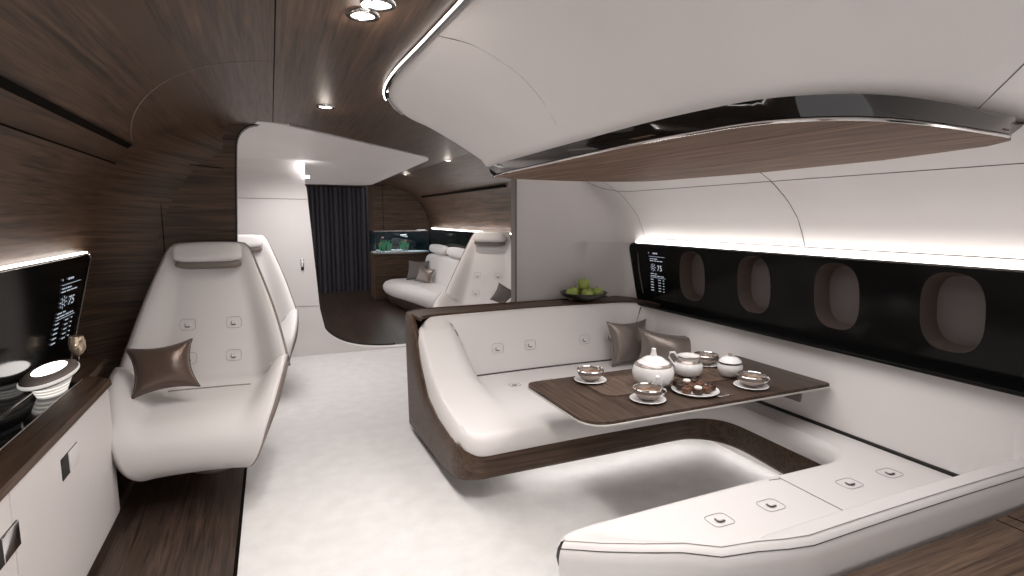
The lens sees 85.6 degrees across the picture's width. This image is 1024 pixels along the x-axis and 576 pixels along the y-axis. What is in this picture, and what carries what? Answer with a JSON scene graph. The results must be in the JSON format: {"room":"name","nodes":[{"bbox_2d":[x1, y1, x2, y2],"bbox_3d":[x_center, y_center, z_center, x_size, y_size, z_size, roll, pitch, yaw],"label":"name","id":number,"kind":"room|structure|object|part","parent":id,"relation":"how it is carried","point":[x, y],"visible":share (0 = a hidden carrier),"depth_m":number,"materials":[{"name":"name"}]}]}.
{"room":"aircraft cabin","nodes":[
{"label":"aircraft cabin","id":0,"kind":"room"},
{"bbox_2d":[0,115,189,377],"bbox_3d":[-1.273,0.507,0.993,0.656,1.942,5.900,-3,8,-23],"label":"wall","id":1,"kind":"structure","parent":0,"point":[59,196],"depth_m":3.31,"materials":[{"name":"brown wood"}]},
{"bbox_2d":[0,252,90,417],"bbox_3d":[-1.497,0.417,0.846,0.087,0.627,5.631,-3,8,-23],"label":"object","id":2,"kind":"structure","parent":1,"relation":"attached to","point":[41,304],"depth_m":2.63,"materials":[{"name":"black glass"}]},
{"bbox_2d":[87,467,246,575],"bbox_3d":[-1.165,1.488,1.165,0.930,0.072,5.900,-3,8,-23],"label":"wood floor","id":3,"kind":"structure","parent":0,"point":[187,524],"depth_m":2.85,"materials":[{"name":"brown wood"}]},
{"bbox_2d":[0,356,134,575],"bbox_3d":[-1.366,1.100,0.918,0.305,0.772,5.500,-3,8,-23],"label":"base cabinet","id":4,"kind":"object","parent":3,"relation":"on","point":[61,496],"visible":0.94,"depth_m":2.24,"materials":[{"name":"white"}]},
{"bbox_3d":[-1.572,0.809,1.714,0.004,0.090,0.200,-3,8,-23],"label":"handle","id":5,"kind":"part","parent":4,"relation":"part of","materials":[{"name":"black"}]},
{"bbox_3d":[-1.370,1.049,1.256,0.013,0.670,1.190,-3,8,-23],"label":"drawer","id":6,"kind":"part","parent":4,"relation":"part of","materials":[{"name":"white"}]},
{"bbox_3d":[-1.585,0.803,1.751,0.005,0.084,0.120,-3,8,-23],"label":"handle","id":7,"kind":"part","parent":4,"relation":"part of","materials":[{"name":"black metal"}]},
{"bbox_3d":[-1.230,0.753,0.603,0.005,0.006,4.900,-3,8,-23],"label":"trim","id":8,"kind":"part","parent":4,"relation":"part of","materials":[{"name":"silver metal"}]},
{"bbox_2d":[17,359,79,398],"bbox_3d":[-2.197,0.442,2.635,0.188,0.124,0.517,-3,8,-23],"label":"bowl","id":9,"kind":"object","parent":4,"relation":"on","point":[51,379],"visible":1,"depth_m":2.55,"materials":[{"name":"white ceramic"}]},
{"bbox_3d":[-1.819,0.712,2.275,0.004,0.090,0.200,-3,8,-23],"label":"handle","id":10,"kind":"part","parent":4,"relation":"part of","materials":[{"name":"black"}]},
{"bbox_3d":[-1.831,0.706,2.312,0.005,0.084,0.120,-3,8,-23],"label":"handle","id":11,"kind":"part","parent":4,"relation":"part of","materials":[{"name":"white"}]},
{"bbox_2d":[67,335,85,371],"bbox_3d":[-2.326,0.358,2.964,0.078,0.205,0.078,-3,8,-23],"label":"wine glass","id":12,"kind":"object","parent":4,"relation":"on","point":[76,343],"visible":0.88,"depth_m":2.94,"materials":[{"name":"gold"}]},
{"bbox_2d":[67,335,85,355],"bbox_3d":[-2.326,0.311,2.958,0.078,0.110,0.078,-3,8,-23],"label":"bowl","id":13,"kind":"object","parent":12,"relation":"on","point":[76,343],"depth_m":2.93,"materials":[{"name":"metal"}]},
{"bbox_2d":[108,241,289,481],"bbox_3d":[-1.875,0.453,3.374,0.955,1.433,1.021,-3,8,-19],"label":"lounge chair","id":14,"kind":"object","parent":3,"relation":"on","point":[216,294],"visible":0.94,"depth_m":3.48,"materials":[{"name":"white"}]},
{"bbox_2d":[124,338,200,398],"bbox_3d":[-2.038,0.465,3.229,0.359,0.282,0.184,-5,9,-33],"label":"cushion","id":15,"kind":"object","parent":14,"relation":"on","point":[155,369],"visible":1,"depth_m":3.18,"materials":[{"name":"brown fabric"}]},
{"bbox_2d":[153,124,258,277],"bbox_3d":[-2.087,-0.019,3.855,0.751,2.258,0.099,-3,8,-23],"label":"wall partition","id":16,"kind":"structure","parent":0,"point":[204,207],"depth_m":3.75,"materials":[{"name":"brown wood"}]},
{"bbox_2d":[0,0,510,231],"bbox_3d":[-1.229,-0.918,5.388,3.718,0.853,14.200,-3,8,-23],"label":"ceiling","id":17,"kind":"structure","parent":0,"point":[154,83],"depth_m":2.27,"materials":[{"name":"brown wood"}]},
{"bbox_2d":[316,104,335,108],"bbox_3d":[-1.099,-1.068,3.261,0.112,0.010,0.112,-3,8,-23],"label":"recessed light","id":18,"kind":"object","parent":17,"relation":"in","point":[320,106],"visible":1,"depth_m":3.23,"materials":[{"name":"silver metal"}]},
{"bbox_2d":[306,186,370,292],"bbox_3d":[-3.846,-1.031,11.812,1.750,2.251,0.078,-3,8,-23],"label":"curtain","id":19,"kind":"object","parent":17,"relation":"hanging from","point":[339,214],"visible":0.74,"depth_m":11.88,"materials":[{"name":"grey fabric"}]},
{"bbox_3d":[-3.846,-2.135,11.670,1.750,0.024,0.024,-3,8,-23],"label":"rail","id":20,"kind":"part","parent":19,"relation":"part of","materials":[{"name":"black"}]},
{"bbox_2d":[345,7,380,22],"bbox_3d":[-0.481,-0.878,1.781,0.112,0.010,0.112,-3,8,-23],"label":"recessed light","id":21,"kind":"object","parent":17,"relation":"in","point":[359,14],"visible":0.99,"depth_m":1.77,"materials":[{"name":"silver metal"}]},
{"bbox_2d":[360,0,396,11],"bbox_3d":[-0.407,-0.867,1.689,0.112,0.010,0.112,-3,8,-23],"label":"recessed light","id":22,"kind":"object","parent":17,"relation":"in","point":[372,5],"visible":1,"depth_m":1.69,"materials":[{"name":"silver metal"}]},
{"bbox_2d":[383,0,1023,181],"bbox_3d":[1.325,-0.562,0.884,2.146,0.419,6.689,-3,8,-23],"label":"canopy","id":23,"kind":"object","parent":17,"relation":"attached to","point":[555,90],"visible":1,"depth_m":1.53,"materials":[{"name":"grey"}]},
{"bbox_3d":[0.418,-0.693,0.377,0.227,0.029,6.513,-3,8,-21],"label":"edge trim","id":24,"kind":"part","parent":23,"relation":"part of","materials":[{"name":"silver"}]},
{"bbox_3d":[0.426,-0.561,2.217,2.410,0.066,0.926,7,10,42],"label":"gloss trim","id":25,"kind":"part","parent":23,"relation":"part of","materials":[{"name":"black"}]},
{"bbox_2d":[237,158,405,356],"bbox_3d":[-2.446,-0.296,6.144,2.620,2.230,0.498,-3,8,-23],"label":"wall","id":26,"kind":"structure","parent":0,"point":[272,194],"depth_m":6.19,"materials":[{"name":"white"}]},
{"bbox_2d":[300,259,303,269],"bbox_3d":[-2.380,-0.265,6.279,0.039,0.130,0.014,-3,8,-23],"label":"wall switch","id":27,"kind":"object","parent":26,"relation":"attached to","point":[301,260],"visible":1,"depth_m":6.28,"materials":[{"name":"silver metal"}]},
{"bbox_2d":[237,121,427,184],"bbox_3d":[-2.580,-1.432,6.471,2.807,0.100,5.836,-3,8,-23],"label":"ceiling","id":28,"kind":"structure","parent":0,"point":[329,159],"depth_m":5.51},
{"bbox_2d":[368,183,429,231],"bbox_3d":[-2.229,-1.592,10.954,1.120,0.925,0.515,-3,8,-23],"label":"wall","id":29,"kind":"structure","parent":0,"point":[391,208],"depth_m":10.69,"materials":[{"name":"brown wood"}]},
{"bbox_2d":[425,227,510,253],"bbox_3d":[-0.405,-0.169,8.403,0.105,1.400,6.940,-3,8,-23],"label":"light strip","id":30,"kind":"structure","parent":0,"point":[430,227],"depth_m":9.46,"materials":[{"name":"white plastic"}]},
{"bbox_2d":[429,228,510,255],"bbox_3d":[-0.456,-0.611,8.346,0.060,0.490,5.900,-3,8,-23],"label":"window panel","id":31,"kind":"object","parent":30,"relation":"attached to","point":[447,237],"depth_m":9.71,"materials":[{"name":"black"}]},
{"bbox_2d":[237,290,778,575],"bbox_3d":[-1.156,0.887,5.981,3.500,0.080,14.800,-3,8,-23],"label":"floor","id":32,"kind":"structure","parent":0,"point":[341,482],"depth_m":3.31,"materials":[{"name":"carpet"}]},
{"bbox_2d":[369,252,429,299],"bbox_3d":[-2.245,-0.270,11.111,1.140,0.912,0.525,-3,8,-23],"label":"display cabinet","id":33,"kind":"object","parent":32,"relation":"on","point":[384,266],"visible":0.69,"depth_m":10.82,"materials":[{"name":"brown wood"}]},
{"bbox_2d":[369,252,429,254],"bbox_3d":[-2.246,-0.706,11.057,1.140,0.030,0.520,-3,8,-23],"label":"countertop","id":34,"kind":"structure","parent":33,"relation":"on","point":[369,252],"depth_m":10.88,"materials":[{"name":"white wood"}]},
{"bbox_2d":[370,231,429,252],"bbox_3d":[-2.240,-0.928,11.059,1.095,0.410,0.470,-3,8,-23],"label":"aquarium","id":35,"kind":"object","parent":34,"relation":"on","point":[394,241],"visible":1,"depth_m":10.86,"materials":[{"name":"black"}]},
{"bbox_3d":[-2.324,-0.951,11.233,1.080,0.408,0.040,-3,8,-23],"label":"panel","id":36,"kind":"part","parent":35,"relation":"part of","materials":[{"name":"black"}]},
{"bbox_2d":[383,244,464,310],"bbox_3d":[-1.339,-0.120,9.133,1.030,1.117,3.520,-3,8,-23],"label":"sofa","id":37,"kind":"object","parent":32,"relation":"on","point":[411,294],"visible":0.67,"depth_m":9.43,"materials":[{"name":"white leather"}]},
{"bbox_3d":[-1.353,0.132,9.160,1.000,0.270,3.520,-3,8,-23],"label":"seat","id":38,"kind":"part","parent":37,"relation":"part of","materials":[{"name":"white leather"}]},
{"bbox_2d":[406,260,428,279],"bbox_3d":[-1.756,-0.327,10.298,0.411,0.360,0.189,1,7,10],"label":"cushion","id":39,"kind":"object","parent":37,"relation":"on","point":[414,266],"visible":0.7,"depth_m":10.26,"materials":[{"name":"grey fabric"}]},
{"bbox_2d":[415,266,433,282],"bbox_3d":[-1.556,-0.226,9.877,0.365,0.322,0.146,4,8,28],"label":"cushion","id":40,"kind":"object","parent":37,"relation":"on","point":[424,275],"visible":0.96,"depth_m":9.82,"materials":[{"name":"brown fabric"}]},
{"bbox_3d":[-0.986,-0.240,9.272,0.260,0.565,3.233,-3,8,-23],"label":"backrest","id":41,"kind":"part","parent":37,"relation":"part of","materials":[{"name":"white leather"}]},
{"bbox_2d":[432,231,510,306],"bbox_3d":[-0.390,0.073,6.415,0.955,1.433,1.021,2,8,18],"label":"lounge chair","id":42,"kind":"object","parent":32,"relation":"on","point":[485,262],"visible":0.43,"depth_m":6.67,"materials":[{"name":"white leather"}]},
{"bbox_2d":[490,283,510,302],"bbox_3d":[-0.068,0.101,6.372,0.364,0.314,0.133,1,7,10],"label":"cushion","id":43,"kind":"object","parent":42,"relation":"on","point":[502,294],"visible":0.56,"depth_m":6.33,"materials":[{"name":"grey fabric"}]},
{"bbox_2d":[405,296,1023,575],"bbox_3d":[0.713,0.740,3.235,2.042,0.909,3.150,-3,8,-23],"label":"sofa","id":44,"kind":"object","parent":32,"relation":"on","point":[883,462],"visible":0.81,"depth_m":2.84,"materials":[{"name":"white leather"}]},
{"bbox_2d":[410,296,659,320],"bbox_3d":[0.202,0.157,4.360,1.990,0.024,0.538,-3,8,-23],"label":"countertop","id":45,"kind":"structure","parent":44,"relation":"on","point":[419,314],"depth_m":4.36,"materials":[{"name":"brown wood"}]},
{"bbox_2d":[560,289,607,301],"bbox_3d":[0.602,0.069,4.649,0.400,0.076,0.400,-3,8,-23],"label":"fruit bowl","id":46,"kind":"object","parent":44,"relation":"on","point":[582,298],"visible":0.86,"depth_m":4.51,"materials":[{"name":"grey"}]},
{"bbox_2d":[565,287,577,299],"bbox_3d":[0.495,0.044,4.582,0.106,0.107,0.107,5,9,34],"label":"apple","id":47,"kind":"object","parent":46,"relation":"in","point":[571,290],"visible":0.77,"depth_m":4.55,"materials":[{"name":"green food"}]},
{"bbox_2d":[577,277,589,289],"bbox_3d":[0.602,-0.037,4.642,0.106,0.107,0.106,7,10,43],"label":"apple","id":48,"kind":"object","parent":46,"relation":"in","point":[583,284],"visible":0.91,"depth_m":4.60,"materials":[{"name":"green food"}]},
{"bbox_2d":[581,289,593,294],"bbox_3d":[0.621,0.051,4.545,0.107,0.107,0.106,4,8,29],"label":"apple","id":49,"kind":"object","parent":46,"relation":"in","point":[585,291],"visible":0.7,"depth_m":4.51,"materials":[{"name":"green food"}]},
{"bbox_2d":[591,287,602,294],"bbox_3d":[0.714,0.035,4.641,0.107,0.105,0.107,3,8,23],"label":"apple","id":50,"kind":"object","parent":46,"relation":"in","point":[596,290],"visible":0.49,"depth_m":4.60,"materials":[{"name":"green food"}]},
{"bbox_2d":[606,319,646,366],"bbox_3d":[0.930,0.432,4.396,0.369,0.344,0.152,-2,8,-18],"label":"cushion","id":51,"kind":"object","parent":44,"relation":"on","point":[626,338],"visible":0.8,"depth_m":4.33,"materials":[{"name":"brown fabric"}]},
{"bbox_2d":[638,327,690,363],"bbox_3d":[1.171,0.481,4.168,0.504,0.348,0.166,1,7,8],"label":"cushion","id":52,"kind":"object","parent":44,"relation":"on","point":[664,344],"visible":0.5,"depth_m":4.12,"materials":[{"name":"brown fabric"}]},
{"bbox_2d":[528,356,829,426],"bbox_3d":[0.944,0.609,3.088,1.615,0.168,0.700,-3,8,-23],"label":"table","id":53,"kind":"object","parent":44,"relation":"attached to","point":[581,403],"visible":0.73,"depth_m":2.83,"materials":[{"name":"brown wood"}]},
{"bbox_2d":[580,374,636,396],"bbox_3d":[0.589,0.531,3.010,0.356,0.005,0.311,-3,8,-23],"label":"table runner","id":54,"kind":"object","parent":53,"relation":"on","point":[620,385],"depth_m":2.99,"materials":[{"name":"brown wood"}]},
{"bbox_2d":[574,375,606,383],"bbox_3d":[0.437,0.512,3.085,0.180,0.014,0.180,-3,8,-23],"label":"saucer","id":55,"kind":"object","parent":54,"relation":"on","point":[578,378],"visible":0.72,"depth_m":3.06,"materials":[{"name":"white ceramic"}]},
{"bbox_2d":[577,366,603,381],"bbox_3d":[0.437,0.482,3.081,0.152,0.064,0.152,0,7,1],"label":"teacup","id":56,"kind":"object","parent":55,"relation":"on","point":[589,373],"visible":1,"depth_m":3.06,"materials":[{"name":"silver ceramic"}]},
{"bbox_2d":[630,393,665,403],"bbox_3d":[0.681,0.557,2.774,0.180,0.014,0.180,-3,8,-23],"label":"saucer","id":57,"kind":"object","parent":53,"relation":"on","point":[661,399],"visible":0.66,"depth_m":2.75,"materials":[{"name":"white ceramic"}]},
{"bbox_2d":[633,383,666,400],"bbox_3d":[0.681,0.527,2.771,0.152,0.064,0.152,7,10,42],"label":"teacup","id":58,"kind":"object","parent":57,"relation":"on","point":[646,391],"visible":1,"depth_m":2.76,"materials":[{"name":"silver metal"}]},
{"bbox_2d":[663,368,690,388],"bbox_3d":[0.899,0.514,3.141,0.300,0.005,0.309,-3,8,-23],"label":"table runner","id":59,"kind":"object","parent":53,"relation":"on","point":[675,375],"depth_m":3.13,"materials":[{"name":"brown wood"}]},
{"bbox_2d":[632,348,674,386],"bbox_3d":[0.764,0.424,2.988,0.240,0.212,0.233,-6,10,-41],"label":"teapot","id":60,"kind":"object","parent":59,"relation":"on","point":[653,368],"visible":0.87,"depth_m":2.91,"materials":[{"name":"white ceramic"}]},
{"bbox_3d":[0.761,0.373,2.972,0.124,0.022,0.124,-3,8,-23],"label":"lid","id":61,"kind":"part","parent":60,"relation":"part of","materials":[{"name":"white ceramic"}]},
{"bbox_3d":[0.761,0.344,2.968,0.040,0.047,0.040,-3,8,-23],"label":"knob","id":62,"kind":"part","parent":60,"relation":"part of","materials":[{"name":"white ceramic"}]},
{"bbox_3d":[0.757,0.491,2.878,0.064,0.088,0.069,-3,8,-23],"label":"spout","id":63,"kind":"part","parent":60,"relation":"part of","materials":[{"name":"white ceramic"}]},
{"bbox_2d":[668,351,702,377],"bbox_3d":[1.009,0.434,3.174,0.164,0.146,0.176,7,10,43],"label":"milk jug","id":64,"kind":"object","parent":59,"relation":"on","point":[688,365],"visible":1,"depth_m":3.13,"materials":[{"name":"white ceramic"}]},
{"bbox_3d":[0.925,0.405,3.167,0.065,0.086,0.021,0,7,0],"label":"handle","id":65,"kind":"part","parent":64,"relation":"part of","materials":[{"name":"white ceramic"}]},
{"bbox_2d":[671,384,719,397],"bbox_3d":[0.962,0.538,2.905,0.244,0.018,0.244,-3,8,-23],"label":"plate","id":66,"kind":"object","parent":53,"relation":"on","point":[717,391],"visible":0.48,"depth_m":2.85,"materials":[{"name":"white ceramic"}]},
{"bbox_2d":[673,378,681,386],"bbox_3d":[0.887,0.505,2.962,0.048,0.044,0.048,-3,8,-23],"label":"chocolate","id":67,"kind":"object","parent":66,"relation":"on","point":[677,380],"visible":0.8,"depth_m":2.95,"materials":[{"name":"brown food"}]},
{"bbox_2d":[676,382,684,390],"bbox_3d":[0.891,0.516,2.915,0.048,0.044,0.048,-3,8,-23],"label":"chocolate","id":68,"kind":"object","parent":66,"relation":"on","point":[679,385],"visible":0.84,"depth_m":2.90,"materials":[{"name":"brown food"}]},
{"bbox_2d":[681,385,691,393],"bbox_3d":[0.901,0.524,2.855,0.048,0.044,0.048,-3,8,-23],"label":"chocolate","id":69,"kind":"object","parent":66,"relation":"on","point":[686,389],"visible":0.99,"depth_m":2.84,"materials":[{"name":"brown food"}]},
{"bbox_2d":[682,379,690,384],"bbox_3d":[0.936,0.509,2.962,0.048,0.046,0.048,-3,8,-23],"label":"chocolate","id":70,"kind":"object","parent":66,"relation":"on","point":[685,381],"visible":0.62,"depth_m":2.94,"materials":[{"name":"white food"}]},
{"bbox_2d":[688,382,695,390],"bbox_3d":[0.949,0.517,2.908,0.048,0.044,0.048,-3,8,-23],"label":"chocolate","id":71,"kind":"object","parent":66,"relation":"on","point":[692,384],"visible":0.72,"depth_m":2.90,"materials":[{"name":"brown food"}]},
{"bbox_2d":[690,377,698,382],"bbox_3d":[0.985,0.502,2.986,0.048,0.044,0.048,-3,8,-23],"label":"chocolate","id":72,"kind":"object","parent":66,"relation":"on","point":[693,379],"visible":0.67,"depth_m":2.97,"materials":[{"name":"brown food"}]},
{"bbox_2d":[693,385,702,394],"bbox_3d":[0.956,0.525,2.841,0.048,0.046,0.048,-3,8,-23],"label":"chocolate","id":73,"kind":"object","parent":66,"relation":"on","point":[697,390],"visible":1,"depth_m":2.82,"materials":[{"name":"brown food"}]},
{"bbox_2d":[695,380,704,385],"bbox_3d":[1.000,0.513,2.941,0.048,0.044,0.048,-3,8,-23],"label":"chocolate","id":74,"kind":"object","parent":66,"relation":"on","point":[700,383],"visible":0.65,"depth_m":2.93,"materials":[{"name":"brown food"}]},
{"bbox_2d":[702,384,711,392],"bbox_3d":[1.009,0.522,2.869,0.048,0.044,0.048,-3,8,-23],"label":"chocolate","id":75,"kind":"object","parent":66,"relation":"on","point":[706,388],"visible":0.91,"depth_m":2.85,"materials":[{"name":"brown food"}]},
{"bbox_2d":[707,382,715,390],"bbox_3d":[1.045,0.517,2.906,0.048,0.044,0.048,-3,8,-23],"label":"chocolate","id":76,"kind":"object","parent":66,"relation":"on","point":[713,386],"visible":0.75,"depth_m":2.89,"materials":[{"name":"brown food"}]},
{"bbox_2d":[703,361,717,366],"bbox_3d":[1.207,0.471,3.443,0.180,0.014,0.180,-3,8,-23],"label":"saucer","id":77,"kind":"object","parent":53,"relation":"on","point":[716,362],"visible":0.37,"depth_m":3.41,"materials":[{"name":"white ceramic"}]},
{"bbox_2d":[694,351,718,364],"bbox_3d":[1.207,0.442,3.439,0.152,0.064,0.152,-2,7,-13],"label":"teacup","id":78,"kind":"object","parent":77,"relation":"on","point":[707,358],"visible":0.75,"depth_m":3.40,"materials":[{"name":"silver metal"}]},
{"bbox_2d":[696,365,736,382],"bbox_3d":[1.134,0.503,3.229,0.265,0.005,0.286,-3,8,-23],"label":"table runner","id":79,"kind":"object","parent":53,"relation":"on","point":[709,374],"depth_m":3.17,"materials":[{"name":"brown wood"}]},
{"bbox_2d":[717,353,742,377],"bbox_3d":[1.248,0.440,3.166,0.140,0.135,0.140,-3,8,-23],"label":"sugar pot","id":80,"kind":"object","parent":79,"relation":"on","point":[728,365],"visible":0.99,"depth_m":3.12,"materials":[{"name":"white ceramic"}]},
{"bbox_3d":[1.248,0.406,3.161,0.128,0.035,0.128,-3,8,-23],"label":"lid","id":81,"kind":"part","parent":80,"relation":"part of","materials":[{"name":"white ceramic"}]},
{"bbox_2d":[733,380,768,389],"bbox_3d":[1.294,0.529,2.994,0.180,0.014,0.180,-3,8,-23],"label":"saucer","id":82,"kind":"object","parent":53,"relation":"on","point":[738,383],"visible":0.62,"depth_m":2.97,"materials":[{"name":"white ceramic"}]},
{"bbox_2d":[736,371,769,387],"bbox_3d":[1.294,0.499,2.990,0.152,0.064,0.152,-6,9,-39],"label":"teacup","id":83,"kind":"object","parent":82,"relation":"on","point":[752,379],"visible":1,"depth_m":2.97,"materials":[{"name":"silver metal"}]},
{"bbox_2d":[844,508,1023,575],"bbox_3d":[1.640,1.198,1.270,1.850,0.501,1.370,-3,8,-23],"label":"base cabinet","id":84,"kind":"object","parent":32,"relation":"on","point":[995,547],"visible":1,"depth_m":1.81,"materials":[{"name":"brown wood"}]},
{"bbox_2d":[511,125,1023,301],"bbox_3d":[1.633,0.192,2.236,1.340,2.250,5.930,-3,8,-23],"label":"wall","id":85,"kind":"structure","parent":0,"point":[966,205],"depth_m":3.21,"materials":[{"name":"grey"}]},
{"bbox_2d":[679,251,704,300],"bbox_3d":[1.383,-0.090,4.129,0.137,0.370,0.270,-3,8,-23],"label":"window","id":86,"kind":"structure","parent":85,"relation":"in","point":[691,269],"depth_m":4.22,"materials":[{"name":"brown"}]},
{"bbox_2d":[692,254,704,296],"bbox_3d":[1.432,-0.093,4.150,0.030,0.330,0.236,-3,8,-23],"label":"shade","id":87,"kind":"object","parent":86,"relation":"attached to","point":[698,275],"depth_m":4.20,"materials":[{"name":"grey"}]},
{"bbox_2d":[737,256,769,312],"bbox_3d":[1.611,-0.023,3.606,0.137,0.370,0.270,-3,8,-23],"label":"window","id":88,"kind":"structure","parent":85,"relation":"in","point":[753,276],"depth_m":3.69,"materials":[{"name":"brown"}]},
{"bbox_2d":[751,259,769,308],"bbox_3d":[1.660,-0.026,3.627,0.030,0.330,0.236,-3,8,-23],"label":"shade","id":89,"kind":"object","parent":88,"relation":"attached to","point":[760,276],"depth_m":3.67,"materials":[{"name":"grey"}]},
{"bbox_2d":[629,241,1023,396],"bbox_3d":[2.107,0.174,2.310,0.130,0.523,5.491,-3,8,-23],"label":"window panel","id":90,"kind":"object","parent":85,"relation":"attached to","point":[886,330],"depth_m":2.91,"materials":[{"name":"black"}]},
{"bbox_2d":[814,263,858,329],"bbox_3d":[1.840,0.044,3.082,0.137,0.370,0.270,-3,8,-23],"label":"window","id":91,"kind":"structure","parent":85,"relation":"in","point":[836,285],"depth_m":3.15,"materials":[{"name":"brown"}]},
{"bbox_2d":[829,266,858,324],"bbox_3d":[1.889,0.041,3.103,0.030,0.330,0.236,-3,8,-23],"label":"shade","id":92,"kind":"object","parent":91,"relation":"attached to","point":[843,282],"depth_m":3.13,"materials":[{"name":"grey"}]},
{"bbox_2d":[920,272,985,352],"bbox_3d":[2.066,0.110,2.563,0.137,0.370,0.270,-3,8,-23],"label":"window","id":93,"kind":"structure","parent":85,"relation":"in","point":[952,305],"depth_m":2.62,"materials":[{"name":"brown"}]},
{"bbox_2d":[937,276,985,345],"bbox_3d":[2.115,0.107,2.584,0.030,0.330,0.236,-3,8,-23],"label":"shade","id":94,"kind":"object","parent":93,"relation":"attached to","point":[961,304],"depth_m":2.60,"materials":[{"name":"grey"}]},
{"bbox_3d":[-2.829,1.005,4.980,0.930,0.060,2.480,-3,8,-23],"label":"floor","id":95,"kind":"structure","parent":0,"visible":0},
{"bbox_2d":[238,234,298,358],"bbox_3d":[-2.488,0.234,5.128,0.955,1.433,1.021,-3,8,-25],"label":"lounge chair","id":96,"kind":"object","parent":95,"relation":"on","point":[271,270],"visible":0.2,"depth_m":5.44,"materials":[{"name":"grey"}]}
]}

